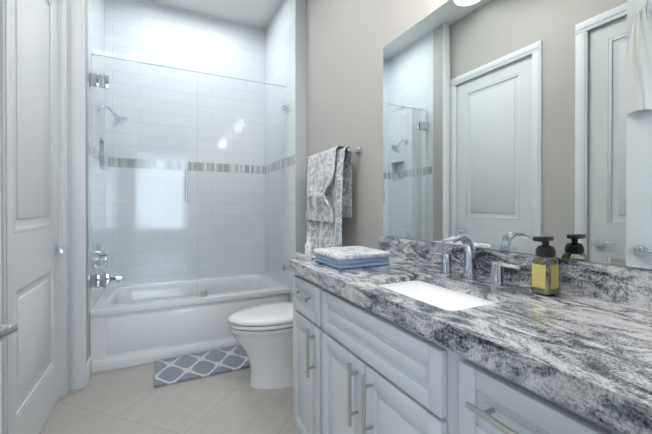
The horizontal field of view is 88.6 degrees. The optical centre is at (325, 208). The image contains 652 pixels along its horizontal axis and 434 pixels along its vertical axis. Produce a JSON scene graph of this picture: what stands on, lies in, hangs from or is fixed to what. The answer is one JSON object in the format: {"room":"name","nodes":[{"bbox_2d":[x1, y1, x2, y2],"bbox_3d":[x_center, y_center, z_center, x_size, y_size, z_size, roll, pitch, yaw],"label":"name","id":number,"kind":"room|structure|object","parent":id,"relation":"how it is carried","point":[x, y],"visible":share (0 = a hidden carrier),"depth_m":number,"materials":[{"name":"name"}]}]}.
{"room":"bathroom","nodes":[
{"label":"bathroom","id":0,"kind":"room"},
{"bbox_2d":[40,362,295,433],"bbox_3d":[-0.360,1.187,0.774,2.520,0.060,5.760,0,0,-26],"label":"floor","id":1,"kind":"structure","parent":0,"point":[130,400],"depth_m":1.94,"materials":[{"name":"tile"}]},
{"bbox_2d":[90,273,289,373],"bbox_3d":[-1.151,0.923,2.988,1.466,0.444,0.784,0,0,-26],"label":"bathtub","id":2,"kind":"object","parent":1,"relation":"on","point":[137,326],"visible":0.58,"depth_m":2.60,"materials":[{"name":"white ceramic"}]},
{"bbox_2d":[90,54,287,305],"bbox_3d":[-0.997,-0.196,2.672,1.466,1.801,0.078,0,0,-26],"label":"glass","id":3,"kind":"object","parent":2,"relation":"on","point":[98,81],"visible":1,"depth_m":2.56,"materials":[{"name":"clear glass"}]},
{"bbox_2d":[154,345,249,386],"bbox_3d":[-0.857,1.137,2.475,0.740,0.019,0.380,0,0,-26],"label":"bath mat","id":4,"kind":"object","parent":1,"relation":"on","point":[188,367],"visible":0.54,"depth_m":2.41,"materials":[{"name":"fabric"}]},
{"bbox_2d":[228,251,315,388],"bbox_3d":[-0.286,0.741,2.281,0.743,0.815,0.450,0,0,-26],"label":"toilet","id":5,"kind":"object","parent":1,"relation":"on","point":[263,334],"visible":0.44,"depth_m":2.13,"materials":[{"name":"white ceramic"}]},
{"bbox_2d":[289,274,619,433],"bbox_3d":[0.376,0.732,1.125,0.582,0.845,1.431,0,0,-26],"label":"bathroom vanity","id":6,"kind":"object","parent":1,"relation":"on","point":[358,369],"visible":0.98,"depth_m":0.95,"materials":[{"name":"white wood"}]},
{"bbox_2d":[290,235,651,433],"bbox_3d":[0.387,0.232,1.133,0.553,0.154,1.441,0,0,-26],"label":"countertop","id":7,"kind":"structure","parent":6,"relation":"on","point":[581,342],"depth_m":0.79,"materials":[{"name":"stone"}]},
{"bbox_2d":[305,236,311,259],"bbox_3d":[-0.086,0.192,1.658,0.036,0.118,0.036,0,0,-26],"label":"bottle","id":8,"kind":"object","parent":7,"relation":"on","point":[308,250],"visible":1,"depth_m":1.64,"materials":[{"name":"white plastic"}]},
{"bbox_2d":[313,246,390,268],"bbox_3d":[0.113,0.221,1.551,0.270,0.062,0.270,0,0,-26],"label":"folded towel","id":9,"kind":"object","parent":7,"relation":"on","point":[347,257],"visible":1,"depth_m":1.46,"materials":[{"name":"blue fabric"}]},
{"bbox_2d":[378,281,495,310],"bbox_3d":[0.332,0.340,1.059,0.269,0.128,0.421,0,0,-26],"label":"sink","id":10,"kind":"object","parent":7,"relation":"in","point":[442,297],"visible":0.12,"depth_m":1.19,"materials":[{"name":"white ceramic"}]},
{"bbox_2d":[430,234,523,284],"bbox_3d":[0.490,0.172,1.212,0.141,0.163,0.394,0,0,-26],"label":"faucet","id":11,"kind":"object","parent":7,"relation":"on","point":[497,275],"visible":1,"depth_m":1.21,"materials":[{"name":"silver metal"}]},
{"bbox_2d":[532,236,559,295],"bbox_3d":[0.659,0.169,1.008,0.079,0.172,0.053,0,0,-26],"label":"soap dispenser","id":12,"kind":"object","parent":7,"relation":"on","point":[543,283],"visible":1,"depth_m":0.99,"materials":[{"name":"yellow glass"}]},
{"bbox_2d":[144,0,281,29],"bbox_3d":[-0.360,-1.983,0.757,2.520,0.080,5.760,0,0,-26],"label":"ceiling","id":13,"kind":"structure","parent":0,"point":[257,13],"depth_m":3.26,"materials":[{"name":"white paint"}]},
{"bbox_2d":[85,0,651,362],"bbox_3d":[-0.562,-0.399,1.792,1.970,3.100,3.740,0,0,-26],"label":"wall","id":14,"kind":"structure","parent":0,"point":[321,61],"depth_m":3.12,"materials":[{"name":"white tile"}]},
{"bbox_2d":[0,149,17,433],"bbox_3d":[-0.614,-0.063,0.334,0.242,2.428,0.914,0,0,-26],"label":"entry door","id":15,"kind":"structure","parent":14,"relation":"in","point":[7,330],"depth_m":0.77,"materials":[{"name":"white wood"}]},
{"bbox_2d":[11,0,68,433],"bbox_3d":[-1.433,-0.070,1.672,0.095,2.428,0.810,0,0,-26],"label":"closet door","id":16,"kind":"structure","parent":14,"relation":"in","point":[36,248],"depth_m":1.65,"materials":[{"name":"white wood"}]},
{"bbox_2d":[0,0,86,433],"bbox_3d":[-0.054,-0.097,0.039,1.021,2.515,0.153,0,0,-26],"label":"door frame","id":17,"kind":"structure","parent":14,"relation":"attached to","point":[72,187],"depth_m":0.01,"materials":[{"name":"white wood"}]},
{"bbox_2d":[86,355,91,384],"bbox_3d":[-0.391,1.088,1.455,1.670,0.130,2.668,0,0,-26],"label":"baseboard","id":18,"kind":"structure","parent":14,"relation":"attached to","point":[89,367],"depth_m":2.24,"materials":[{"name":"white wood"}]},
{"bbox_2d":[98,245,107,267],"bbox_3d":[-1.796,0.386,2.698,0.055,0.190,0.110,0,0,-26],"label":"tub valve","id":19,"kind":"object","parent":14,"relation":"attached to","point":[101,255],"depth_m":2.68,"materials":[{"name":"silver metal"}]},
{"bbox_2d":[98,105,127,126],"bbox_3d":[-1.729,-0.752,2.725,0.205,0.167,0.130,0,0,-26],"label":"shower head","id":20,"kind":"object","parent":14,"relation":"attached to","point":[122,120],"depth_m":2.71},
{"bbox_2d":[110,275,123,282],"bbox_3d":[-1.747,0.571,2.723,0.165,0.068,0.068,0,0,-26],"label":"tub spout","id":21,"kind":"object","parent":14,"relation":"attached to","point":[118,277],"depth_m":2.72,"materials":[{"name":"silver metal"}]},
{"bbox_2d":[307,147,360,163],"bbox_3d":[0.031,-0.367,2.377,0.084,0.044,0.684,0,0,-26],"label":"towel rail","id":22,"kind":"object","parent":14,"relation":"attached to","point":[357,151],"visible":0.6,"depth_m":2.09,"materials":[{"name":"silver metal"}]},
{"bbox_2d":[306,146,343,221],"bbox_3d":[-0.026,-0.163,2.355,0.144,0.492,0.450,0,0,-26],"label":"hand towel","id":23,"kind":"object","parent":22,"relation":"hanging from","point":[320,170],"visible":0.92,"depth_m":2.32,"materials":[{"name":"white fabric"}]},
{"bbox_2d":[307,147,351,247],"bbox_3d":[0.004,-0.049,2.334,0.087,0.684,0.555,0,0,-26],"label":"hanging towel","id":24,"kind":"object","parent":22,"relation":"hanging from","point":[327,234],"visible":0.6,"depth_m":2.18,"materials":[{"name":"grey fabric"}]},
{"bbox_2d":[383,0,651,268],"bbox_3d":[0.637,-0.374,1.241,0.006,1.053,1.413,0,0,-26],"label":"mirror","id":25,"kind":"object","parent":14,"relation":"attached to","point":[514,125],"visible":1,"depth_m":1.14,"materials":[{"name":"clear glass"}]}
]}

